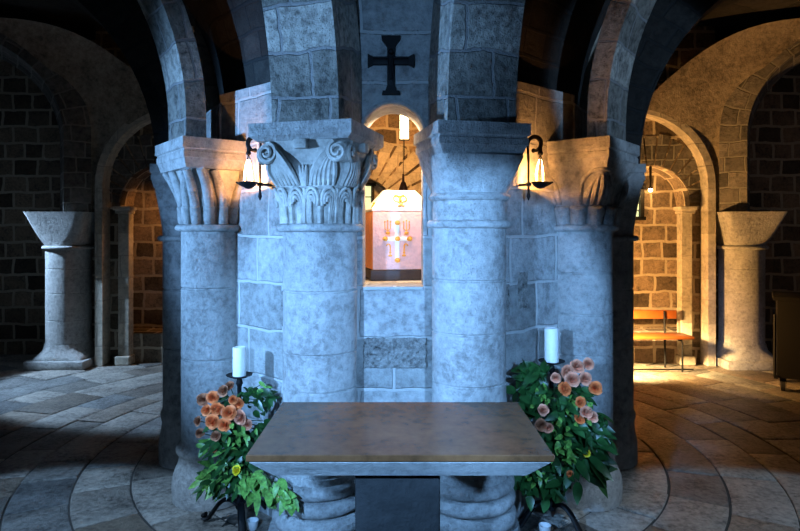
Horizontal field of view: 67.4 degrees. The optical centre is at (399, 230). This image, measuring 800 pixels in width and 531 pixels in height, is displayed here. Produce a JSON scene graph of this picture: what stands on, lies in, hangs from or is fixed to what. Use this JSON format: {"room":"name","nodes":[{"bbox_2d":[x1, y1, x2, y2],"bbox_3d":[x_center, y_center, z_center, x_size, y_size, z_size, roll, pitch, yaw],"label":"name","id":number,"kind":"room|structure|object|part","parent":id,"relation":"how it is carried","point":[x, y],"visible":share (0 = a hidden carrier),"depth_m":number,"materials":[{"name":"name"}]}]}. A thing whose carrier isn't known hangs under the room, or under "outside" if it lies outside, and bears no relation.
{"room":"church","nodes":[
{"label":"church","id":0,"kind":"room"},
{"bbox_2d":[0,40,95,353],"bbox_3d":[-6.000,-0.500,8.850,3.500,4.600,0.200,0,0,0],"label":"wall","id":1,"kind":"structure","parent":0,"point":[29,129],"depth_m":8.75,"materials":[{"name":"grey stone"}]},
{"bbox_2d":[96,26,194,362],"bbox_3d":[-3.075,-0.500,8.564,2.431,4.600,0.772,0,0,0],"label":"wall","id":2,"kind":"structure","parent":0,"point":[131,184],"depth_m":8.27,"materials":[{"name":"stone"}]},
{"bbox_2d":[95,114,150,365],"bbox_3d":[-2.990,0.065,8.100,2.140,3.470,0.240,0,0,0],"label":"trim","id":3,"kind":"structure","parent":2,"relation":"attached to","point":[119,138],"depth_m":7.99,"materials":[{"name":"grey stone"}]},
{"bbox_2d":[113,206,136,364],"bbox_3d":[-3.720,0.735,8.110,0.230,2.130,0.220,0,0,0],"label":"column","id":4,"kind":"structure","parent":2,"relation":"attached to","point":[125,356],"depth_m":8.07,"materials":[{"name":"grey stone"}]},
{"bbox_2d":[195,20,219,111],"bbox_3d":[-1.244,0.050,5.682,0.573,3.500,1.995,0,0,25],"label":"wall","id":5,"kind":"structure","parent":0,"point":[212,97],"depth_m":4.78,"materials":[{"name":"grey stone"}]},
{"bbox_2d":[206,103,220,138],"bbox_3d":[-1.302,0.460,4.526,0.300,2.680,0.753,0,0,-30],"label":"wall","id":6,"kind":"structure","parent":0,"point":[213,116],"depth_m":4.25,"materials":[{"name":"grey stone"}]},
{"bbox_2d":[220,82,283,516],"bbox_3d":[-0.740,0.430,3.904,1.087,2.740,0.319,0,0,40],"label":"wall","id":7,"kind":"structure","parent":0,"point":[259,246],"depth_m":3.88,"materials":[{"name":"grey stone"}]},
{"bbox_2d":[236,137,271,199],"bbox_3d":[-0.885,-0.389,3.721,0.121,0.402,0.237,0,0,45],"label":"hanging lamp","id":8,"kind":"object","parent":7,"relation":"attached to","point":[246,184],"depth_m":3.68,"materials":[{"name":"black metal"}]},
{"bbox_3d":[-0.948,-0.374,3.683,0.027,0.129,0.014,0,0,23],"label":"lamp glass","id":9,"kind":"part","parent":8,"relation":"part of","materials":[{"name":"white glass"}]},
{"bbox_3d":[-0.931,-0.281,3.680,0.113,0.046,0.113,0,0,45],"label":"dish","id":10,"kind":"part","parent":8,"relation":"part of","materials":[{"name":"black metal"}]},
{"bbox_3d":[-0.924,-0.374,3.662,0.014,0.129,0.028,0,0,-22],"label":"lamp glass","id":11,"kind":"part","parent":8,"relation":"part of","materials":[{"name":"white glass"}]},
{"bbox_3d":[-0.915,-0.374,3.693,0.015,0.129,0.028,0,0,32],"label":"lamp glass","id":12,"kind":"part","parent":8,"relation":"part of","materials":[{"name":"white glass"}]},
{"bbox_3d":[-0.857,-0.389,3.719,0.195,0.402,0.063,0,0,-40],"label":"lamp bracket","id":13,"kind":"part","parent":8,"relation":"part of","materials":[{"name":"black metal"}]},
{"bbox_3d":[-0.863,-0.318,3.700,0.024,0.260,0.024,0,0,-23],"label":"rod","id":14,"kind":"part","parent":8,"relation":"part of","materials":[{"name":"black metal"}]},
{"bbox_2d":[367,114,420,197],"bbox_3d":[0.000,-0.500,9.162,4.000,4.600,0.496,0,0,0],"label":"wall","id":15,"kind":"structure","parent":0,"point":[387,175],"depth_m":8.93,"materials":[{"name":"beige stone"}]},
{"bbox_2d":[365,183,375,212],"bbox_3d":[-0.630,-0.335,9.270,0.520,0.820,0.100,0,0,0],"label":"window","id":16,"kind":"structure","parent":15,"relation":"in","point":[369,187],"depth_m":9.30,"materials":[{"name":"yellow glass"}]},
{"bbox_3d":[-0.630,-0.335,9.305,0.420,0.770,0.012,0,0,0],"label":"pane","id":17,"kind":"part","parent":16,"relation":"part of","materials":[{"name":"yellow glass"}]},
{"bbox_2d":[356,0,433,401],"bbox_3d":[-0.030,0.000,3.659,0.840,3.600,0.322,0,0,0],"label":"wall","id":18,"kind":"structure","parent":0,"point":[394,348],"depth_m":3.52,"materials":[{"name":"stone"}]},
{"bbox_2d":[368,35,413,94],"bbox_3d":[-0.053,-0.965,3.482,0.270,0.340,0.072,0,0,0],"label":"wall cross","id":19,"kind":"object","parent":18,"relation":"attached to","point":[390,41],"visible":1,"depth_m":3.48,"materials":[{"name":"black metal"}]},
{"bbox_3d":[-0.042,0.337,3.650,0.353,0.024,0.300,0,0,0],"label":"window sill","id":20,"kind":"part","parent":18,"relation":"part of","materials":[{"name":"grey stone"}]},
{"bbox_2d":[365,278,420,282],"bbox_3d":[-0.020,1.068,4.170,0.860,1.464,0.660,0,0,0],"label":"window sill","id":21,"kind":"structure","parent":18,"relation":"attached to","point":[366,279],"depth_m":3.99,"materials":[{"name":"beige stone"}]},
{"bbox_2d":[365,190,420,280],"bbox_3d":[-0.009,0.024,4.213,0.454,0.615,0.358,0,0,-12],"label":"tabernacle","id":22,"kind":"object","parent":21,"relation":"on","point":[393,219],"visible":0.9,"depth_m":4.06,"materials":[{"name":"white wood"}]},
{"bbox_3d":[0.023,0.064,4.064,0.420,0.392,0.008,0,0,-12],"label":"panel","id":23,"kind":"part","parent":22,"relation":"part of","materials":[{"name":"pink metal"}]},
{"bbox_3d":[-0.042,-0.667,3.516,0.401,0.201,0.024,0,0,0],"label":"arch moulding","id":24,"kind":"part","parent":18,"relation":"part of","materials":[{"name":"stone"}]},
{"bbox_2d":[0,354,799,530],"bbox_3d":[0.029,1.848,4.600,15.132,0.108,10.500,0,0,0],"label":"floor","id":25,"kind":"structure","parent":0,"point":[719,447],"depth_m":4.75,"materials":[{"name":"grey stone"}]},
{"bbox_2d":[23,212,94,369],"bbox_3d":[-4.480,0.775,8.120,0.800,2.050,0.800,0,0,0],"label":"stone column","id":26,"kind":"structure","parent":25,"relation":"on","point":[68,238],"depth_m":7.86,"materials":[{"name":"stone"}]},
{"bbox_2d":[0,17,90,211],"bbox_3d":[-5.529,-0.460,7.471,2.940,4.520,0.720,0,0,-33],"label":"stone arch","id":27,"kind":"object","parent":26,"relation":"on","point":[70,110],"visible":0.88,"depth_m":7.86,"materials":[{"name":"grey stone"}]},
{"bbox_2d":[71,0,206,158],"bbox_3d":[-3.446,-0.350,4.376,4.000,4.300,0.360,0,0,-12],"label":"stone arch","id":28,"kind":"object","parent":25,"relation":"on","point":[125,21],"visible":0.47,"depth_m":4.51,"materials":[{"name":"grey stone"}]},
{"bbox_2d":[150,164,181,469],"bbox_3d":[-1.665,0.650,4.750,0.500,2.300,0.500,0,0,-12],"label":"stone column","id":29,"kind":"structure","parent":25,"relation":"on","point":[170,414],"depth_m":4.55,"materials":[{"name":"grey stone"}]},
{"bbox_2d":[155,135,246,511],"bbox_3d":[-1.285,0.606,4.100,0.584,2.388,0.584,0,0,-38],"label":"stone column","id":30,"kind":"structure","parent":25,"relation":"on","point":[201,174],"depth_m":3.91,"materials":[{"name":"stone"}]},
{"bbox_2d":[137,0,205,139],"bbox_3d":[-2.812,-0.378,2.912,3.660,4.355,0.360,0,0,-38],"label":"stone arch","id":31,"kind":"object","parent":30,"relation":"on","point":[168,21],"visible":0.86,"depth_m":3.85,"materials":[{"name":"grey stone"}]},
{"bbox_2d":[201,371,266,530],"bbox_3d":[-0.966,1.337,3.628,0.447,0.915,0.392,0,0,-20],"label":"candle stand","id":32,"kind":"object","parent":25,"relation":"on","point":[239,503],"visible":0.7,"depth_m":3.67,"materials":[{"name":"black metal"}]},
{"bbox_3d":[-1.111,1.715,3.702,0.248,0.157,0.044,0,0,10],"label":"leg","id":33,"kind":"part","parent":32,"relation":"part of","materials":[{"name":"black metal"}]},
{"bbox_2d":[233,346,245,376],"bbox_3d":[-0.985,0.795,3.680,0.080,0.181,0.080,0,0,0],"label":"candle","id":34,"kind":"object","parent":32,"relation":"on","point":[239,352],"visible":0.99,"depth_m":3.65,"materials":[{"name":"white wax"}]},
{"bbox_3d":[-0.985,1.296,3.680,0.056,0.807,0.056,0,0,-20],"label":"stem","id":35,"kind":"part","parent":32,"relation":"part of","materials":[{"name":"black metal"}]},
{"bbox_3d":[-0.941,1.715,3.560,0.044,0.157,0.248,0,0,-20],"label":"leg","id":36,"kind":"part","parent":32,"relation":"part of","materials":[{"name":"black metal"}]},
{"bbox_2d":[188,381,298,515],"bbox_3d":[-0.809,1.248,3.429,0.906,0.723,0.443,0,0,32],"label":"flower arrangement","id":37,"kind":"object","parent":32,"relation":"attached to","point":[231,470],"visible":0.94,"depth_m":3.45,"materials":[{"name":"green plant"}]},
{"bbox_3d":[-0.903,1.715,3.778,0.044,0.157,0.248,0,0,40],"label":"leg","id":38,"kind":"part","parent":32,"relation":"part of","materials":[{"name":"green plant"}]},
{"bbox_2d":[246,517,258,530],"bbox_3d":[-0.890,1.770,3.620,0.074,0.055,0.074,0,0,0],"label":"cup","id":39,"kind":"object","parent":25,"relation":"on","point":[252,522],"visible":1,"depth_m":3.60,"materials":[{"name":"ceramic"}]},
{"bbox_2d":[248,118,383,530],"bbox_3d":[-0.453,0.614,3.400,0.580,2.372,0.580,0,0,15],"label":"stone column","id":40,"kind":"structure","parent":25,"relation":"on","point":[318,169],"depth_m":3.20,"materials":[{"name":"stone"}]},
{"bbox_2d":[261,0,361,122],"bbox_3d":[-0.958,-0.463,1.506,0.385,4.525,4.300,0,0,15],"label":"stone arch","id":41,"kind":"object","parent":40,"relation":"on","point":[314,45],"visible":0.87,"depth_m":3.17,"materials":[{"name":"grey stone"}]},
{"bbox_2d":[246,402,553,530],"bbox_3d":[0.000,1.340,2.723,1.212,0.920,0.732,0,0,0],"label":"altar","id":42,"kind":"object","parent":25,"relation":"on","point":[397,454],"visible":1,"depth_m":2.53,"materials":[{"name":"stone"}]},
{"bbox_2d":[414,119,530,530],"bbox_3d":[0.391,0.613,3.400,0.576,2.375,0.576,0,0,-13],"label":"stone column","id":43,"kind":"structure","parent":25,"relation":"on","point":[469,168],"depth_m":3.20,"materials":[{"name":"stone"}]},
{"bbox_2d":[428,0,524,125],"bbox_3d":[0.830,-0.463,1.490,0.385,4.525,4.300,0,0,-13],"label":"stone arch","id":44,"kind":"object","parent":43,"relation":"on","point":[475,44],"visible":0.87,"depth_m":3.17,"materials":[{"name":"grey stone"}]},
{"bbox_2d":[539,522,550,530],"bbox_3d":[0.860,1.770,3.560,0.074,0.055,0.074,0,0,0],"label":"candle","id":45,"kind":"object","parent":25,"relation":"on","point":[543,526],"visible":1,"depth_m":3.57,"materials":[{"name":"wax"}]},
{"bbox_2d":[519,358,586,530],"bbox_3d":[0.962,1.292,3.619,0.447,1.005,0.392,0,0,-42],"label":"candle stand","id":46,"kind":"object","parent":25,"relation":"on","point":[553,505],"visible":0.56,"depth_m":3.61,"materials":[{"name":"black metal"}]},
{"bbox_3d":[0.800,1.715,3.634,0.248,0.157,0.044,0,0,-12],"label":"leg","id":47,"kind":"part","parent":46,"relation":"part of","materials":[{"name":"black metal"}]},
{"bbox_2d":[544,327,558,362],"bbox_3d":[0.925,0.691,3.660,0.086,0.211,0.086,0,0,0],"label":"candle","id":48,"kind":"object","parent":46,"relation":"on","point":[551,334],"visible":0.97,"depth_m":3.62,"materials":[{"name":"white wax"}]},
{"bbox_3d":[0.925,1.252,3.660,0.056,0.897,0.056,0,0,-42],"label":"stem","id":49,"kind":"part","parent":46,"relation":"part of","materials":[{"name":"black metal"}]},
{"bbox_2d":[506,357,618,512],"bbox_3d":[0.924,1.165,3.504,0.669,0.847,0.373,0,0,0],"label":"flower arrangement","id":50,"kind":"object","parent":46,"relation":"attached to","point":[571,426],"visible":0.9,"depth_m":3.44,"materials":[{"name":"green plant"}]},
{"bbox_3d":[1.010,1.715,3.565,0.044,0.157,0.248,0,0,-42],"label":"leg","id":51,"kind":"part","parent":46,"relation":"part of","materials":[{"name":"black metal"}]},
{"bbox_2d":[547,135,639,511],"bbox_3d":[1.245,0.606,4.100,0.584,2.388,0.584,0,0,39],"label":"stone column","id":52,"kind":"structure","parent":25,"relation":"on","point":[589,176],"depth_m":3.91,"materials":[{"name":"stone"}]},
{"bbox_2d":[587,0,656,140],"bbox_3d":[2.754,-0.378,2.888,3.660,4.355,0.360,0,0,39],"label":"stone arch","id":53,"kind":"object","parent":52,"relation":"on","point":[624,22],"visible":0.86,"depth_m":3.85,"materials":[{"name":"grey stone"}]},
{"bbox_2d":[612,164,645,469],"bbox_3d":[1.635,0.650,4.750,0.500,2.300,0.500,0,0,12],"label":"stone column","id":54,"kind":"structure","parent":25,"relation":"on","point":[624,414],"depth_m":4.55,"materials":[{"name":"grey stone"}]},
{"bbox_2d":[634,310,694,371],"bbox_3d":[2.850,1.426,7.817,1.800,0.748,0.375,0,0,0],"label":"wooden bench","id":55,"kind":"object","parent":25,"relation":"on","point":[638,314],"visible":0.39,"depth_m":7.89,"materials":[{"name":"orange wood"}]},
{"bbox_3d":[2.820,1.110,7.990,1.720,0.115,0.030,0,0,0],"label":"backrest","id":56,"kind":"part","parent":55,"relation":"part of","materials":[{"name":"orange wood"}]},
{"bbox_3d":[2.910,1.770,7.670,1.680,0.020,0.017,0,0,0],"label":"foot rail","id":57,"kind":"part","parent":55,"relation":"part of","materials":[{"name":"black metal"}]},
{"bbox_3d":[2.850,1.365,7.800,1.800,0.035,0.340,0,0,0],"label":"seat","id":58,"kind":"part","parent":55,"relation":"part of","materials":[{"name":"orange wood"}]},
{"bbox_3d":[3.504,1.429,7.945,0.029,0.742,0.078,0,0,11],"label":"leg","id":59,"kind":"part","parent":55,"relation":"part of","materials":[{"name":"black metal"}]},
{"bbox_3d":[3.585,1.586,7.670,0.077,0.427,0.026,0,0,0],"label":"leg","id":60,"kind":"part","parent":55,"relation":"part of","materials":[{"name":"black metal"}]},
{"bbox_2d":[716,212,786,369],"bbox_3d":[4.620,0.775,8.120,0.800,2.050,0.800,0,0,0],"label":"stone column","id":61,"kind":"structure","parent":25,"relation":"on","point":[742,238],"depth_m":7.86,"materials":[{"name":"stone"}]},
{"bbox_2d":[719,39,799,211],"bbox_3d":[5.669,-0.460,7.471,2.940,4.520,0.720,0,0,33],"label":"stone arch","id":62,"kind":"object","parent":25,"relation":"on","point":[739,111],"visible":0.88,"depth_m":7.86,"materials":[{"name":"stone"}]},
{"bbox_2d":[772,291,799,390],"bbox_3d":[4.800,1.264,6.750,1.040,1.068,0.680,0,0,31],"label":"base cabinet","id":63,"kind":"object","parent":25,"relation":"on","point":[786,320],"visible":1,"depth_m":6.69,"materials":[{"name":"paint"}]},
{"bbox_3d":[4.229,1.300,6.755,0.045,0.720,0.040,0,0,31],"label":"corner rail","id":64,"kind":"part","parent":63,"relation":"part of","materials":[{"name":"brown wood"}]},
{"bbox_3d":[4.800,0.755,6.750,1.040,0.050,0.680,0,0,31],"label":"lid","id":65,"kind":"part","parent":63,"relation":"part of","materials":[{"name":"paint"}]},
{"bbox_2d":[0,0,799,211],"bbox_3d":[0.000,-1.535,5.100,17.000,2.570,17.000,0,0,0],"label":"ceiling","id":66,"kind":"structure","parent":0,"point":[558,37],"depth_m":7.64,"materials":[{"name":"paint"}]},
{"bbox_2d":[399,139,407,189],"bbox_3d":[0.038,-1.423,6.900,0.124,1.954,0.124,0,0,0],"label":"hanging lamp","id":67,"kind":"object","parent":66,"relation":"hanging from","point":[403,186],"visible":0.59,"depth_m":6.89,"materials":[{"name":"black metal"}]},
{"bbox_3d":[0.038,-1.523,6.900,0.007,1.754,0.008,0,0,0],"label":"stem","id":68,"kind":"part","parent":67,"relation":"part of","materials":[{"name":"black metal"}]},
{"bbox_2d":[399,174,407,189],"bbox_3d":[0.038,-0.551,6.900,0.124,0.210,0.124,0,0,0],"label":"shade","id":69,"kind":"object","parent":67,"relation":"hanging from","point":[403,186],"depth_m":6.87,"materials":[{"name":"black metal"}]},
{"bbox_2d":[399,115,409,159],"bbox_3d":[0.045,-1.546,6.300,0.108,1.608,0.108,0,0,0],"label":"hanging lantern","id":70,"kind":"object","parent":66,"relation":"hanging from","point":[404,122],"visible":0.66,"depth_m":6.25,"materials":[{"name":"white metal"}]},
{"bbox_3d":[0.045,-1.103,6.300,0.095,0.270,0.095,0,0,0],"label":"glass","id":71,"kind":"part","parent":70,"relation":"part of","materials":[{"name":"white glass"}]},
{"bbox_3d":[0.045,-1.103,6.300,0.108,0.296,0.108,0,0,0],"label":"frame","id":72,"kind":"part","parent":70,"relation":"part of","materials":[{"name":"white glass"}]},
{"bbox_2d":[505,81,574,517],"bbox_3d":[0.690,0.430,3.906,1.104,2.740,0.316,0,0,-39],"label":"wall","id":73,"kind":"structure","parent":0,"point":[531,279],"depth_m":3.86,"materials":[{"name":"grey stone"}]},
{"bbox_2d":[518,135,552,200],"bbox_3d":[0.815,-0.390,3.720,0.239,0.404,0.125,0,0,45],"label":"hanging lamp","id":74,"kind":"object","parent":73,"relation":"attached to","point":[541,184],"depth_m":3.68,"materials":[{"name":"black metal"}]},
{"bbox_3d":[0.792,-0.318,3.700,0.024,0.260,0.024,0,0,23],"label":"rod","id":75,"kind":"part","parent":74,"relation":"part of","materials":[{"name":"black metal"}]},
{"bbox_3d":[0.788,-0.390,3.719,0.197,0.404,0.065,0,0,40],"label":"lamp bracket","id":76,"kind":"part","parent":74,"relation":"part of","materials":[{"name":"black metal"}]},
{"bbox_3d":[0.843,-0.374,3.683,0.027,0.129,0.014,0,0,23],"label":"lamp glass","id":77,"kind":"part","parent":74,"relation":"part of","materials":[{"name":"white glass"}]},
{"bbox_3d":[0.864,-0.281,3.680,0.113,0.046,0.113,0,0,45],"label":"dish","id":78,"kind":"part","parent":74,"relation":"part of","materials":[{"name":"black metal"}]},
{"bbox_2d":[573,103,586,138],"bbox_3d":[1.268,0.460,4.528,0.300,2.680,0.758,0,0,31],"label":"wall","id":79,"kind":"structure","parent":0,"point":[579,114],"depth_m":4.23,"materials":[{"name":"stone"}]},
{"bbox_2d":[579,26,601,110],"bbox_3d":[1.244,0.050,5.682,0.573,3.500,1.995,0,0,-25],"label":"wall","id":80,"kind":"structure","parent":0,"point":[583,103],"depth_m":4.79,"materials":[{"name":"grey stone"}]},
{"bbox_2d":[632,26,714,362],"bbox_3d":[3.192,-0.500,8.563,2.385,4.600,0.773,0,0,0],"label":"wall","id":81,"kind":"structure","parent":0,"point":[675,173],"depth_m":8.28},
{"bbox_2d":[635,186,645,219],"bbox_3d":[3.265,-0.400,8.580,0.470,0.490,0.100,0,0,0],"label":"window","id":82,"kind":"structure","parent":81,"relation":"in","point":[640,210],"depth_m":8.53,"materials":[{"name":"black metal"}]},
{"bbox_2d":[648,166,652,191],"bbox_3d":[3.440,-0.712,8.240,0.058,0.357,0.059,0,0,0],"label":"hanging lamp","id":83,"kind":"object","parent":81,"relation":"hanging from","point":[650,189],"visible":1,"depth_m":8.23,"materials":[{"name":"black metal"}]},
{"bbox_3d":[3.440,-0.742,8.240,0.037,0.297,0.037,0,0,23],"label":"rod","id":84,"kind":"part","parent":83,"relation":"part of","materials":[{"name":"black metal"}]},
{"bbox_2d":[646,110,715,365],"bbox_3d":[3.130,0.065,8.100,2.140,3.470,0.240,0,0,0],"label":"arch","id":85,"kind":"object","parent":81,"relation":"attached to","point":[704,163],"depth_m":7.98,"materials":[{"name":"beige stone"}]},
{"bbox_2d":[674,206,697,364],"bbox_3d":[3.860,0.735,8.110,0.230,2.130,0.220,0,0,0],"label":"column","id":86,"kind":"structure","parent":81,"relation":"attached to","point":[684,213],"depth_m":8.07,"materials":[{"name":"stone"}]},
{"bbox_2d":[626,0,725,163],"bbox_3d":[3.415,-0.350,4.369,4.000,4.300,0.360,0,0,12],"label":"stone arch","id":87,"kind":"object","parent":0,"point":[669,22],"visible":0.49,"depth_m":4.51,"materials":[{"name":"grey stone"}]},
{"bbox_2d":[715,40,799,353],"bbox_3d":[6.000,-0.500,8.850,3.500,4.600,0.200,0,0,0],"label":"wall","id":88,"kind":"structure","parent":0,"point":[775,129],"depth_m":8.75,"materials":[{"name":"brown stone"}]}
]}

